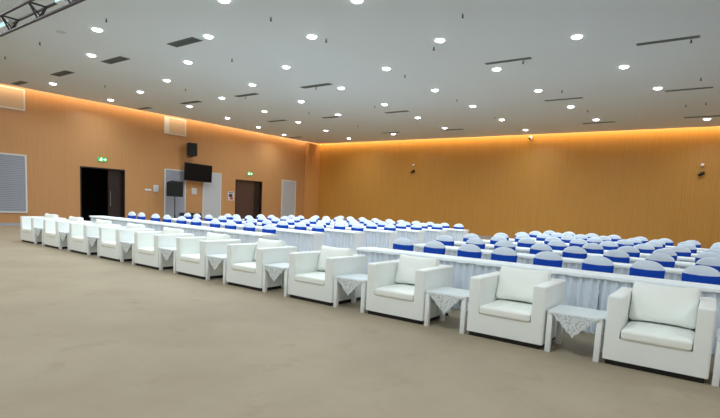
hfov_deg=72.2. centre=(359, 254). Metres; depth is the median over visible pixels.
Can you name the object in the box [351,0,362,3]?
recessed light
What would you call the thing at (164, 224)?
tablecloth
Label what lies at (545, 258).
banquet chair
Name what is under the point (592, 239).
banquet chair
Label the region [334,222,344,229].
banquet chair
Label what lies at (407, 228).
tablecloth
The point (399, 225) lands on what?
banquet chair
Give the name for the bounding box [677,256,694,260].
tablecloth
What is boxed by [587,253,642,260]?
tablecloth
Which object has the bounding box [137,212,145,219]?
banquet chair
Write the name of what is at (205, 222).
tablecloth
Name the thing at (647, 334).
seat cushion
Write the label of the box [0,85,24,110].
wall panel
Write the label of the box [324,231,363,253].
banquet table
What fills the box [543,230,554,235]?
banquet chair
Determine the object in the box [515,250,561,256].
banquet table
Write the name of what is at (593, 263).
banquet chair
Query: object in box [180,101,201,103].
ceiling vent
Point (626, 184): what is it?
wall
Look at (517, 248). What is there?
tablecloth
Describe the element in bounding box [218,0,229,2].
recessed light
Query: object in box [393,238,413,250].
banquet chair
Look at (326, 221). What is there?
banquet chair
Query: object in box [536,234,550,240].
banquet chair
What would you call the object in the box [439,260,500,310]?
banquet table
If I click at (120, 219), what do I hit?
tablecloth
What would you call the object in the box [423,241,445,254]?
banquet chair
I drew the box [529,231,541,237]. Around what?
banquet chair
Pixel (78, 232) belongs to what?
armchair
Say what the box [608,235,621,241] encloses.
banquet chair
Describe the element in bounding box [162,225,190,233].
banquet table
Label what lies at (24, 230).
seat cushion
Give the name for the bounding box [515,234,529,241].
banquet chair
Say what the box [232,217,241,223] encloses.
banquet chair
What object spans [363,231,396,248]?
banquet table
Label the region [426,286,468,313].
lace cloth
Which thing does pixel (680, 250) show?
banquet chair
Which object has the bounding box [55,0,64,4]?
lamp
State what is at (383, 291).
seat cushion
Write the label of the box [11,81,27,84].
ceiling vent
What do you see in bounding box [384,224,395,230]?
banquet chair
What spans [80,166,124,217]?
door
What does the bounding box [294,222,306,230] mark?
banquet chair
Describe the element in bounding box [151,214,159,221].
banquet chair
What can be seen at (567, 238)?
banquet chair
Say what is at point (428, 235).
banquet table
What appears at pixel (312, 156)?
pillar
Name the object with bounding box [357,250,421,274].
banquet table
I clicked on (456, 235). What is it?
banquet table
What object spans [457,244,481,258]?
banquet chair
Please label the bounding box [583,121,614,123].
ceiling vent
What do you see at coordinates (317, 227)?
banquet chair
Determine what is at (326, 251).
cushion
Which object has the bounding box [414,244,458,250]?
tablecloth
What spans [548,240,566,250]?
banquet chair
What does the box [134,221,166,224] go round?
tablecloth
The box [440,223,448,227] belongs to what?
banquet chair
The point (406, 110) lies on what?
ceiling vent
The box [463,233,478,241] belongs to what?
banquet chair
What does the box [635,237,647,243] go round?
banquet chair
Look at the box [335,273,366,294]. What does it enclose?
lace cloth
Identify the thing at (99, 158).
exit sign
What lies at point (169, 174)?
air vent
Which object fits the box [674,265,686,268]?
banquet table
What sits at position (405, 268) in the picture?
cushion
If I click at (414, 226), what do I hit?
banquet chair
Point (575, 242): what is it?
banquet chair
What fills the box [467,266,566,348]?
armchair
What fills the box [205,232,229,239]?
cushion
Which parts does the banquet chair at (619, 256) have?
sash, backrest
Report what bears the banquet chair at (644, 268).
on the floor
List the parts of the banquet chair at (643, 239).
backrest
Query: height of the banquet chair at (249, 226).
0.944 m
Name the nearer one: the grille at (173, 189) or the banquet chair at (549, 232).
the banquet chair at (549, 232)
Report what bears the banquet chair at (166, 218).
on the floor
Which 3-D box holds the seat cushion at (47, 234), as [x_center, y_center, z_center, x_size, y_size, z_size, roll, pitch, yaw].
[-7.784,-0.540,12.972,0.609,0.138,0.678,7,7,37]
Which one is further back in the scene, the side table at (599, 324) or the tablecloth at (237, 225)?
the tablecloth at (237, 225)
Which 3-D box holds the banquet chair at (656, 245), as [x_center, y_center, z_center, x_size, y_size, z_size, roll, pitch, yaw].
[6.871,0.156,11.669,0.461,0.944,0.460,7,7,36]
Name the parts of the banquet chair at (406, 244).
sash, backrest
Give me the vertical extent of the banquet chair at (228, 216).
0.944 m
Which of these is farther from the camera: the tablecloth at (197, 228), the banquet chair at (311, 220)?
the banquet chair at (311, 220)
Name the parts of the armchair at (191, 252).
panel, arm, arm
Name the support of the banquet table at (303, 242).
on the floor
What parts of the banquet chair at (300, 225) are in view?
sash, backrest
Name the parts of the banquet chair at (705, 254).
backrest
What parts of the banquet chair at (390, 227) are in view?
sash, backrest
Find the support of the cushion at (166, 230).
on the armchair at (147, 244)
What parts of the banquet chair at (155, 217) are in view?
backrest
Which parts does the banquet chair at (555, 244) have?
backrest, sash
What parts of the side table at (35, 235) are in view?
leg, leg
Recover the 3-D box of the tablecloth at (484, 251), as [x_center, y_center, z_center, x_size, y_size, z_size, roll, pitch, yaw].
[2.733,-0.005,8.857,1.276,0.059,0.454,7,7,36]
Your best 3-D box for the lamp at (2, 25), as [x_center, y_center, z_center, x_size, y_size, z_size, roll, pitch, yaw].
[-7.276,-4.600,9.973,1.100,0.100,0.095,7,7,36]
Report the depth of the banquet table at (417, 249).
9.41 m
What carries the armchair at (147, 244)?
on the floor
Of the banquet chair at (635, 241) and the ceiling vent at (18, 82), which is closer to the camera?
the banquet chair at (635, 241)
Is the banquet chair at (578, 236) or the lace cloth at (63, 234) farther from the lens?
the banquet chair at (578, 236)
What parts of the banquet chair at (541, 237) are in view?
sash, backrest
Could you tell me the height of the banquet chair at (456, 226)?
0.944 m
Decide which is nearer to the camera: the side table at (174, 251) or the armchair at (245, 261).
the armchair at (245, 261)
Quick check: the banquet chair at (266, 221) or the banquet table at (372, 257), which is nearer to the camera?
the banquet table at (372, 257)
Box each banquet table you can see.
[91,217,111,222]
[112,220,134,226]
[136,222,160,230]
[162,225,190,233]
[189,222,209,226]
[192,229,223,236]
[220,225,242,233]
[226,232,276,242]
[278,231,323,251]
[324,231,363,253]
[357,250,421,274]
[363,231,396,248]
[397,231,423,250]
[409,229,445,243]
[414,247,457,255]
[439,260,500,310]
[446,230,467,241]
[454,244,493,249]
[481,254,532,263]
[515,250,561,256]
[551,274,599,333]
[562,262,629,274]
[598,279,719,354]
[664,272,681,280]
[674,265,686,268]
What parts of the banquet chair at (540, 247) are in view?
sash, backrest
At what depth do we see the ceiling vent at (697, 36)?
10.66 m
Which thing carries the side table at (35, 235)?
on the floor
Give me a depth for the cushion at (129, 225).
11.26 m
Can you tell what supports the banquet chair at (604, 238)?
on the floor
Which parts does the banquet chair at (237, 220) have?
backrest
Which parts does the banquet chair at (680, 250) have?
backrest, sash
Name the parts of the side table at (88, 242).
leg, leg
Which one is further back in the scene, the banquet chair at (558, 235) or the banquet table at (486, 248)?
the banquet chair at (558, 235)
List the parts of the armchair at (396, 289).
arm, panel, arm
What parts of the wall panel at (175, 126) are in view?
panel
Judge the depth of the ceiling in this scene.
13.46 m
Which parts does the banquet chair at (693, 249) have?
backrest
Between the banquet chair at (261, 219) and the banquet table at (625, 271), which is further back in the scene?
the banquet chair at (261, 219)
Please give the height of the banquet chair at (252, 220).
0.944 m
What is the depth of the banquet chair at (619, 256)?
8.25 m
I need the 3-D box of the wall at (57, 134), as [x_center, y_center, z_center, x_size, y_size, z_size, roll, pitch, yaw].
[-12.281,-4.219,21.189,0.250,5.850,30.870,7,7,36]
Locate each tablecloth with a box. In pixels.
[89,216,119,218]
[111,218,148,221]
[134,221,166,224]
[161,223,204,227]
[187,220,220,223]
[190,227,232,231]
[220,223,243,226]
[224,230,277,236]
[243,226,283,228]
[276,229,324,234]
[324,229,363,233]
[326,226,350,229]
[356,247,432,256]
[364,228,397,233]
[383,228,424,232]
[407,228,446,231]
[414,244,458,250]
[422,254,510,266]
[442,228,468,231]
[454,241,493,247]
[481,249,535,258]
[482,239,516,245]
[501,262,605,278]
[509,238,543,243]
[515,246,562,253]
[562,257,631,268]
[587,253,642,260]
[600,273,719,292]
[603,250,650,256]
[641,258,695,266]
[664,267,683,274]
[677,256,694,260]
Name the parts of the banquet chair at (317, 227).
sash, backrest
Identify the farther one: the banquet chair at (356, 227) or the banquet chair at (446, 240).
the banquet chair at (356, 227)
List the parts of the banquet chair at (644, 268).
sash, backrest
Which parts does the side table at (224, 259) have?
leg, leg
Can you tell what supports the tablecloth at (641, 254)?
on the banquet table
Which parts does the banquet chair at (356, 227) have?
sash, backrest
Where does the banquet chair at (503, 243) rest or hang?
on the floor
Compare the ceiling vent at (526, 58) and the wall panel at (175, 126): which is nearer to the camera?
the ceiling vent at (526, 58)
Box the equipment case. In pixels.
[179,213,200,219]
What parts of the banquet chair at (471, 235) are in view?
backrest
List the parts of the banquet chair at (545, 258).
sash, backrest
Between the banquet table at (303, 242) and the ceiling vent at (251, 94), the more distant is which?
the ceiling vent at (251, 94)
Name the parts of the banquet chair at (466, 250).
sash, backrest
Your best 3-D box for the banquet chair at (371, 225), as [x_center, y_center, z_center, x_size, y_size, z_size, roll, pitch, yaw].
[0.226,-0.529,15.190,0.461,0.944,0.460,7,7,37]
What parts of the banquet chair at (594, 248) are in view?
backrest, sash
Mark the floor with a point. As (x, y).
(82, 335)
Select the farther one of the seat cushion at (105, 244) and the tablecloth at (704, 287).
the seat cushion at (105, 244)
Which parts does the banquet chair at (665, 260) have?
sash, backrest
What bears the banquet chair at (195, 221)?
on the floor
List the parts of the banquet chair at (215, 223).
sash, backrest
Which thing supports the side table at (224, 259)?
on the floor
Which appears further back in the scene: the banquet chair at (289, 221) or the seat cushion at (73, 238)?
the banquet chair at (289, 221)
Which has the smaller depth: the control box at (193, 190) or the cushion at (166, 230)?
the cushion at (166, 230)
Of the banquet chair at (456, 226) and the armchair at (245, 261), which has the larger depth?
the banquet chair at (456, 226)
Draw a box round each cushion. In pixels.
[22,228,30,232]
[44,213,57,217]
[45,232,55,236]
[68,216,83,220]
[71,236,82,241]
[95,219,111,224]
[102,241,115,247]
[126,223,144,228]
[137,247,153,254]
[162,227,183,233]
[180,254,199,262]
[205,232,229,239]
[231,261,255,272]
[254,238,285,259]
[295,271,324,285]
[317,245,353,270]
[375,283,414,300]
[395,254,439,284]
[479,299,531,321]
[496,266,550,302]
[620,320,694,350]
[629,282,699,328]
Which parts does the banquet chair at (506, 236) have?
backrest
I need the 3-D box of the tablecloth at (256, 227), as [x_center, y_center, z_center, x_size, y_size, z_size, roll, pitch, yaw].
[-2.530,-0.711,13.216,1.276,0.059,0.454,7,7,36]
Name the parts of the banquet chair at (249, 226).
sash, backrest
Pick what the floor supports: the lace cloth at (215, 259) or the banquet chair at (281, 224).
the banquet chair at (281, 224)
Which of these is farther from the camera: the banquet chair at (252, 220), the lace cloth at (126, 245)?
the banquet chair at (252, 220)
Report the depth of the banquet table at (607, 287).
6.10 m
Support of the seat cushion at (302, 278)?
on the armchair at (311, 273)
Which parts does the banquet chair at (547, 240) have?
backrest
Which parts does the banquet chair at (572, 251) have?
sash, backrest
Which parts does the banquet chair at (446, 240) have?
sash, backrest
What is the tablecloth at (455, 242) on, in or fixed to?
on the banquet table at (486, 248)
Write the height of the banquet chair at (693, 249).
0.944 m
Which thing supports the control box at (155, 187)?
attached to the wall at (57, 134)
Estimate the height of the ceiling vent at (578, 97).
0.012 m
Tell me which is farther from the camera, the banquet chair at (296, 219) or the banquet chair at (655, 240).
the banquet chair at (296, 219)
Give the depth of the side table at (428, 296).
6.22 m
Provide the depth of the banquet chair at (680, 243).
12.53 m
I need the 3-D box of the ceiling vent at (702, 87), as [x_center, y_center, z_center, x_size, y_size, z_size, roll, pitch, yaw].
[9.712,-4.898,14.588,1.200,0.012,0.140,7,7,36]
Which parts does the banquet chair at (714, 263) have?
sash, backrest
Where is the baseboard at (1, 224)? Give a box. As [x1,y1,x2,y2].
[0,223,135,225]
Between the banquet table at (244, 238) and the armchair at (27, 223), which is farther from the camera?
the armchair at (27, 223)
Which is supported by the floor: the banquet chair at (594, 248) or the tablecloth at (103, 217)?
the banquet chair at (594, 248)
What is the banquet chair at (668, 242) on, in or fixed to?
on the floor
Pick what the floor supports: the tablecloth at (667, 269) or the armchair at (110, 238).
the armchair at (110, 238)
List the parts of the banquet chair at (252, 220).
backrest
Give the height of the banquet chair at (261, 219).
0.944 m
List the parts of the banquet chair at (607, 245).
backrest, sash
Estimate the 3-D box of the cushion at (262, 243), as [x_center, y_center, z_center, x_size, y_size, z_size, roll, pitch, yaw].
[-1.602,-0.073,8.746,0.604,0.420,0.244,7,7,36]
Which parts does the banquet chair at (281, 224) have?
sash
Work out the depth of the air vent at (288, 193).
31.54 m
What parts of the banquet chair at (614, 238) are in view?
backrest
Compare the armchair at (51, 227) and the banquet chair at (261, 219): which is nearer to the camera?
the armchair at (51, 227)
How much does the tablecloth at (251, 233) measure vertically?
0.059 m
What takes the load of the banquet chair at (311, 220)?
on the floor
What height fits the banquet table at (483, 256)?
0.746 m
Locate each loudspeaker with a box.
[166,180,183,196]
[187,143,196,157]
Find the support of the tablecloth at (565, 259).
on the banquet table at (625, 271)
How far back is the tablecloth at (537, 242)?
12.84 m
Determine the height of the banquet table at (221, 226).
0.746 m
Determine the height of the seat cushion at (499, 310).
0.138 m
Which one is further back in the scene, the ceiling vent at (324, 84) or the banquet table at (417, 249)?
the ceiling vent at (324, 84)
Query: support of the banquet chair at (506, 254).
on the floor
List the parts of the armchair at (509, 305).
arm, panel, arm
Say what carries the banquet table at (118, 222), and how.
on the floor
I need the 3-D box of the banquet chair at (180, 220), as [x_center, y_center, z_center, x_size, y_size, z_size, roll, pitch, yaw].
[-4.919,-0.565,13.136,0.461,0.944,0.460,7,7,36]
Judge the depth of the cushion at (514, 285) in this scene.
6.04 m
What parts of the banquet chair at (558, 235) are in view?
backrest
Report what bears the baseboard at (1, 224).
attached to the wall at (57, 134)
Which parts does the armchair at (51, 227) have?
panel, arm, arm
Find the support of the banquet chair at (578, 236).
on the floor
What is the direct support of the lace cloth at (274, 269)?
on the side table at (285, 273)
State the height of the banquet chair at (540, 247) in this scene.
0.944 m
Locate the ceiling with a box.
[0,0,719,143]
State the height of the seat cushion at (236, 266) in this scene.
0.138 m
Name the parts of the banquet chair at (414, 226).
backrest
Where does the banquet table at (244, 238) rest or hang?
on the floor
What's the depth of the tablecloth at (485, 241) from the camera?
11.99 m
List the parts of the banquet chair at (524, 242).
sash, backrest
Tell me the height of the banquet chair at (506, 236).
0.944 m
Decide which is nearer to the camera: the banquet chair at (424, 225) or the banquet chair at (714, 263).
the banquet chair at (714, 263)
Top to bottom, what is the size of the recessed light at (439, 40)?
0.044 m
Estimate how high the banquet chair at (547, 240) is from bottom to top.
0.944 m
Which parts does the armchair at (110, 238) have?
panel, arm, arm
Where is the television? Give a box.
[184,162,211,182]
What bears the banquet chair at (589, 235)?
on the floor
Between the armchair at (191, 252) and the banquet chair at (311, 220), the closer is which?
the armchair at (191, 252)
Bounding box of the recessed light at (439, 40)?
[435,38,444,42]
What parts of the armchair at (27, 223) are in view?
panel, arm, arm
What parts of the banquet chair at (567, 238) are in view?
backrest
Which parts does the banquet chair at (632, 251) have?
backrest, sash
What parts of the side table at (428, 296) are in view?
leg, leg, leg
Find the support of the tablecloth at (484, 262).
on the banquet table at (462, 272)
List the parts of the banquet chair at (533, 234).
backrest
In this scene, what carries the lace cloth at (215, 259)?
on the side table at (224, 259)
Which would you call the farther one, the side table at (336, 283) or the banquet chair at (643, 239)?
the banquet chair at (643, 239)
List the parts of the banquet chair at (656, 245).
backrest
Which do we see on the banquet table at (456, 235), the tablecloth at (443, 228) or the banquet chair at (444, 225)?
the tablecloth at (443, 228)
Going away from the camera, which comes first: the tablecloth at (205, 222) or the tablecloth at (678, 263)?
the tablecloth at (678, 263)
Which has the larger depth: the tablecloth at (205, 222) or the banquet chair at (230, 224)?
the tablecloth at (205, 222)
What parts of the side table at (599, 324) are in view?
leg, leg, leg, leg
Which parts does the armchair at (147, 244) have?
panel, arm, arm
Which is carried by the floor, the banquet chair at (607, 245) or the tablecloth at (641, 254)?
the banquet chair at (607, 245)
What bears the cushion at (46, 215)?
on the armchair at (27, 223)
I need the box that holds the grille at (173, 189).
[167,183,181,195]
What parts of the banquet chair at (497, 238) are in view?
backrest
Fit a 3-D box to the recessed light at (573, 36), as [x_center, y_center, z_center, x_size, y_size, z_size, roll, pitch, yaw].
[4.707,-4.722,10.720,0.244,0.044,0.244,7,7,36]
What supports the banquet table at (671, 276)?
on the floor
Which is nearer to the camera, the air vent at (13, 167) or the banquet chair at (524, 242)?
the banquet chair at (524, 242)
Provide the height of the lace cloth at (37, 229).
0.257 m
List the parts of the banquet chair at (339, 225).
sash, backrest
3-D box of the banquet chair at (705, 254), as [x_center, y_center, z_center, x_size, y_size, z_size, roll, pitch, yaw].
[6.081,0.429,8.676,0.461,0.944,0.460,7,8,38]
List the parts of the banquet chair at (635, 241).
backrest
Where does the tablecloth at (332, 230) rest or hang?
on the banquet table at (353, 241)
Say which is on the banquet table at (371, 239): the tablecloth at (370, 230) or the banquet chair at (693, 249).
the tablecloth at (370, 230)
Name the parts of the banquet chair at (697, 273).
sash, backrest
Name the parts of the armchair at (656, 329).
arm, panel, arm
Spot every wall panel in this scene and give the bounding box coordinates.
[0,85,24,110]
[164,116,185,136]
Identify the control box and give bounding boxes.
[153,185,158,191]
[191,188,196,194]
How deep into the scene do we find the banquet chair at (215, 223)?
12.39 m
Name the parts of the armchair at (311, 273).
arm, panel, arm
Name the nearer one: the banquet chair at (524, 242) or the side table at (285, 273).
the side table at (285, 273)
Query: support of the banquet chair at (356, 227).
on the floor
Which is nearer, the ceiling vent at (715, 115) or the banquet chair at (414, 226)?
the banquet chair at (414, 226)
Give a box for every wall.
[0,83,315,222]
[318,126,719,248]
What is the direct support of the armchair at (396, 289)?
on the floor
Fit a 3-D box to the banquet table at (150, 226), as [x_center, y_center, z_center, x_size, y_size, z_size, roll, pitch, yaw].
[-5.533,-0.511,13.306,1.270,0.746,0.423,7,7,36]
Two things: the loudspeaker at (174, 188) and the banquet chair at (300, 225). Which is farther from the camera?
the loudspeaker at (174, 188)
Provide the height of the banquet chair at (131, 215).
0.944 m
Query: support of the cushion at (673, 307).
on the armchair at (656, 329)
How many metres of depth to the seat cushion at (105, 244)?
10.95 m
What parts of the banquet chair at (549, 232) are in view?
backrest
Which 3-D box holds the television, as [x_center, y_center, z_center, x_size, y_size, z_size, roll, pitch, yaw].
[-8.516,-4.298,25.785,0.324,0.900,1.620,7,6,38]
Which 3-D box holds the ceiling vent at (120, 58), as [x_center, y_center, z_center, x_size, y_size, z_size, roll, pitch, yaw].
[-7.157,-5.696,14.434,1.120,0.012,0.300,7,7,36]
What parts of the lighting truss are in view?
cross frame, cross frame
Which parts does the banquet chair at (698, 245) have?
backrest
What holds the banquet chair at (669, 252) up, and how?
on the floor
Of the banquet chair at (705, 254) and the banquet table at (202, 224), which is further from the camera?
the banquet table at (202, 224)
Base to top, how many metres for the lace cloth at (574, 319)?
0.257 m
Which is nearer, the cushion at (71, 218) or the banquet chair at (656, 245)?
the banquet chair at (656, 245)
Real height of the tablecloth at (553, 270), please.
0.059 m
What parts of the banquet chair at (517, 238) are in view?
backrest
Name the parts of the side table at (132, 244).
leg, leg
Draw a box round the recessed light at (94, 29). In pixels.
[91,28,102,31]
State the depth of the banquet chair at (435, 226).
17.07 m
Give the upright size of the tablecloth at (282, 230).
0.059 m
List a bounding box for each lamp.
[0,20,12,30]
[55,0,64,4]
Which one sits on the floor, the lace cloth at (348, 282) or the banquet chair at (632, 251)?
the banquet chair at (632, 251)
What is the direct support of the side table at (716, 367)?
on the floor
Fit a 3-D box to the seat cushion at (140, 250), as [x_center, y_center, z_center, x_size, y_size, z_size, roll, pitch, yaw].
[-4.182,-0.091,10.316,0.609,0.138,0.678,7,7,36]
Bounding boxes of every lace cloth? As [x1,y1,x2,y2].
[34,227,42,236]
[59,231,68,240]
[87,235,98,245]
[120,241,133,251]
[159,247,175,259]
[206,254,226,270]
[264,262,288,281]
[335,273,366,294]
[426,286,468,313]
[547,304,606,337]
[713,328,719,353]
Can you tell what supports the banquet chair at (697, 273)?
on the floor
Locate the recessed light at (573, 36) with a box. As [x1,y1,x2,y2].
[571,35,582,38]
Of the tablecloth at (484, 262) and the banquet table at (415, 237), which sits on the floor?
the banquet table at (415, 237)
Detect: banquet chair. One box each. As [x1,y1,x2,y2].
[128,212,135,218]
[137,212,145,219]
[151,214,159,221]
[162,215,171,230]
[176,216,186,223]
[184,213,190,224]
[191,217,201,233]
[204,215,212,220]
[210,219,219,227]
[218,216,226,222]
[224,214,231,219]
[225,221,235,233]
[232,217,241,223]
[243,222,254,231]
[246,218,256,225]
[257,216,265,225]
[262,219,271,225]
[262,224,275,233]
[271,217,279,223]
[276,221,288,239]
[280,216,288,220]
[286,219,294,224]
[293,217,300,222]
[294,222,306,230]
[301,220,309,226]
[308,218,315,223]
[312,224,323,231]
[316,221,325,227]
[321,219,329,225]
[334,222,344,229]
[348,221,357,226]
[351,224,363,231]
[366,222,376,228]
[377,221,386,226]
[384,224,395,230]
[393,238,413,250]
[396,223,405,228]
[411,224,421,229]
[419,223,427,228]
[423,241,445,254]
[432,224,442,229]
[436,235,453,245]
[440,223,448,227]
[453,224,463,229]
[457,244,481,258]
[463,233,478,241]
[466,238,484,248]
[490,235,506,244]
[491,247,516,262]
[493,233,508,240]
[494,240,515,250]
[515,232,528,236]
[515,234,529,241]
[517,238,535,247]
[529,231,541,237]
[529,243,551,253]
[533,251,562,267]
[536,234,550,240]
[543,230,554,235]
[544,237,560,244]
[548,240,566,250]
[551,233,563,238]
[561,235,575,242]
[562,246,586,258]
[563,232,574,236]
[569,239,587,247]
[574,234,587,239]
[581,256,613,329]
[582,243,603,253]
[586,233,598,237]
[586,237,602,243]
[597,236,611,241]
[599,241,618,249]
[603,250,629,262]
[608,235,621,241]
[616,239,633,246]
[617,246,639,257]
[627,238,641,245]
[629,260,664,278]
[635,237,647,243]
[635,243,654,253]
[645,241,662,249]
[646,253,674,267]
[649,239,665,247]
[652,249,676,260]
[659,238,672,245]
[670,246,690,256]
[677,242,695,246]
[678,244,696,253]
[681,265,719,284]
[685,240,700,247]
[695,252,719,262]
[695,257,719,271]
[702,249,719,254]
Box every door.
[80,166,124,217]
[235,179,261,218]
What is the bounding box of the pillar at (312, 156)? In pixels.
[303,143,319,219]
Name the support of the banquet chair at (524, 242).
on the floor
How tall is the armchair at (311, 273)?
0.810 m
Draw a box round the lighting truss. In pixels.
[0,0,85,36]
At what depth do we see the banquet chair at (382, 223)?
16.77 m
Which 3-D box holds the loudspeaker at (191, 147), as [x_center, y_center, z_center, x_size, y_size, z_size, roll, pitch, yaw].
[-8.579,-5.332,25.180,0.480,0.725,0.545,0,7,-26]
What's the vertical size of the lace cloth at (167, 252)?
0.257 m
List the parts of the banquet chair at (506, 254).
sash, backrest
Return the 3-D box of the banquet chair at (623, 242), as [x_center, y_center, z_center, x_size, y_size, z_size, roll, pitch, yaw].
[6.393,0.096,12.029,0.461,0.944,0.460,7,7,33]
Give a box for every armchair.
[20,213,65,243]
[43,216,91,248]
[69,219,120,254]
[99,223,154,261]
[134,227,193,269]
[176,232,240,279]
[226,238,296,290]
[288,245,366,305]
[366,254,453,323]
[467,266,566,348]
[602,282,716,383]
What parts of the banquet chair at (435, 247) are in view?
sash, backrest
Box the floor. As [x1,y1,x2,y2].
[0,225,719,417]
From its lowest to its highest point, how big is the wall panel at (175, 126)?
0.820 m
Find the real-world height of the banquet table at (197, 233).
0.746 m
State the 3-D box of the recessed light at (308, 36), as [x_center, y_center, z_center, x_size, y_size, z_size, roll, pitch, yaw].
[-1.125,-5.089,11.545,0.244,0.044,0.244,7,7,36]
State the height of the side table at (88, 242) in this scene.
0.456 m
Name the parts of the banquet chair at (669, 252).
backrest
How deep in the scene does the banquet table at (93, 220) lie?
14.81 m
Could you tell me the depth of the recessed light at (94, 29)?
11.73 m
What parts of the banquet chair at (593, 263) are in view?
sash, backrest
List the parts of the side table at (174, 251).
leg, leg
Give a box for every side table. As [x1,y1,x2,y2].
[34,229,44,245]
[59,233,70,250]
[87,238,100,257]
[120,243,135,264]
[159,249,176,273]
[206,256,226,283]
[262,264,288,296]
[333,276,366,312]
[424,291,468,333]
[544,310,604,361]
[712,337,719,386]
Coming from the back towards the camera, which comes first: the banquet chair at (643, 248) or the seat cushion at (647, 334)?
the banquet chair at (643, 248)
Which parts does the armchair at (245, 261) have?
arm, panel, arm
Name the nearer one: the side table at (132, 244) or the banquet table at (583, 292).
the banquet table at (583, 292)
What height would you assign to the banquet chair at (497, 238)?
0.944 m
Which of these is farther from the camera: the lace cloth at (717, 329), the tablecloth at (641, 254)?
the tablecloth at (641, 254)
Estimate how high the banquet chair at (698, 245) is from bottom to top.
0.944 m
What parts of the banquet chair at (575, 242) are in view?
sash, backrest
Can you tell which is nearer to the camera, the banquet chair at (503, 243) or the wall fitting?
the banquet chair at (503, 243)
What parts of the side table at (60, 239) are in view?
leg, leg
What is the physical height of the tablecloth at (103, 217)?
0.059 m
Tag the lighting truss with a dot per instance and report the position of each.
(43, 9)
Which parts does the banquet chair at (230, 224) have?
sash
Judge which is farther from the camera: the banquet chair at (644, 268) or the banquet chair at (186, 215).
the banquet chair at (186, 215)
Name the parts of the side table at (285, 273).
leg, leg, leg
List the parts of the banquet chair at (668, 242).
backrest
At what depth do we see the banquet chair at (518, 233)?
13.64 m
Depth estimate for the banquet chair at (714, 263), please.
7.52 m
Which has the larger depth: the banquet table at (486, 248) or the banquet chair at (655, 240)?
the banquet chair at (655, 240)
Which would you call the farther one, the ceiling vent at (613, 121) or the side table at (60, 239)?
the ceiling vent at (613, 121)
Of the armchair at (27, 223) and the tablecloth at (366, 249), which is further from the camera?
the armchair at (27, 223)
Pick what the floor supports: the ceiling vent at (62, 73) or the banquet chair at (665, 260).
the banquet chair at (665, 260)
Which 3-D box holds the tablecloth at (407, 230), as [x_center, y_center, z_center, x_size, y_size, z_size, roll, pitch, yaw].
[1.403,-0.792,15.816,1.276,0.059,0.454,7,7,36]
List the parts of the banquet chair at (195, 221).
sash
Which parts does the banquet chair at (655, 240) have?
backrest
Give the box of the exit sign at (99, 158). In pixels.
[98,157,106,161]
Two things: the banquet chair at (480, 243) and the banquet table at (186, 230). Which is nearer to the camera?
the banquet chair at (480, 243)
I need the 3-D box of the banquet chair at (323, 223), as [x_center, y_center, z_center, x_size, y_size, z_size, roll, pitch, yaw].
[-1.294,-0.533,14.517,0.461,0.944,0.460,8,8,40]
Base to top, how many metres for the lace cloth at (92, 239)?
0.257 m
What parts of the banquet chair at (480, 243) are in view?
sash, backrest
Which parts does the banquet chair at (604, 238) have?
backrest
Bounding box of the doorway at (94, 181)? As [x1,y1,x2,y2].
[81,167,107,220]
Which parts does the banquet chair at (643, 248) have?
backrest, sash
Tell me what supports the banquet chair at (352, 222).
on the floor
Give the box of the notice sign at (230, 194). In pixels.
[228,192,233,200]
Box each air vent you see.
[0,153,27,212]
[164,169,185,217]
[202,172,221,217]
[281,180,295,216]
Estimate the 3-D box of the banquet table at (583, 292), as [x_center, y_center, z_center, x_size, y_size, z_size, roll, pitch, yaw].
[2.610,0.560,6.771,1.270,0.746,0.423,7,7,36]
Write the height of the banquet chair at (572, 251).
0.944 m
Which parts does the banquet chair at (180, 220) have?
sash, backrest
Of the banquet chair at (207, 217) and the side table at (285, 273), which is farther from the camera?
the banquet chair at (207, 217)
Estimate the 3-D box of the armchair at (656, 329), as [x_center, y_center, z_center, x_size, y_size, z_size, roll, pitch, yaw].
[3.095,0.729,5.091,0.899,0.810,0.858,7,7,35]
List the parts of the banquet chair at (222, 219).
backrest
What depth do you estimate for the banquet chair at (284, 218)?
17.53 m
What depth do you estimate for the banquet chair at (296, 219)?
17.12 m
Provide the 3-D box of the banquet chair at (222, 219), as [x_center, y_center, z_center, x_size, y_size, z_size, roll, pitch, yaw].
[-4.294,-0.707,14.798,0.461,0.944,0.460,7,7,36]
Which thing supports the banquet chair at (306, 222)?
on the floor
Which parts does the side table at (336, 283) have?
leg, leg, leg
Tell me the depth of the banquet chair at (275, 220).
15.69 m
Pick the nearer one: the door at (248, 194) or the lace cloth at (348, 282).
the lace cloth at (348, 282)
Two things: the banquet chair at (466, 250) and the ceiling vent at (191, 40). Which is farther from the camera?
the ceiling vent at (191, 40)
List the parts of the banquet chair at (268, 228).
sash, backrest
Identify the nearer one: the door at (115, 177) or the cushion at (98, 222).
the cushion at (98, 222)
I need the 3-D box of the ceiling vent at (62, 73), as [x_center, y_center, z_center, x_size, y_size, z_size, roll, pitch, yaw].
[-9.898,-6.033,16.409,1.130,0.012,0.300,7,7,36]
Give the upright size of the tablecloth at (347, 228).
0.059 m
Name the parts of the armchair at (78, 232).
panel, arm, arm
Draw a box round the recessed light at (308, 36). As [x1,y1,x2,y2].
[307,35,316,38]
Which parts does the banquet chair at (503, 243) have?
sash, backrest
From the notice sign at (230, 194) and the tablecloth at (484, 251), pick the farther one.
the notice sign at (230, 194)
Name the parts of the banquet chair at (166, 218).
sash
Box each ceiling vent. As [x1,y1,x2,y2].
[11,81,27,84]
[50,70,74,76]
[101,56,129,63]
[167,37,202,46]
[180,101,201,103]
[235,93,258,96]
[300,83,332,88]
[384,110,409,112]
[485,57,531,64]
[544,97,582,100]
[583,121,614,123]
[636,35,699,45]
[665,87,712,91]
[684,115,719,117]
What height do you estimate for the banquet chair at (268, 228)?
0.944 m
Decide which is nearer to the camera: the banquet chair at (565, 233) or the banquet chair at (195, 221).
the banquet chair at (195, 221)
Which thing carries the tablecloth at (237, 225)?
on the banquet table at (221, 226)

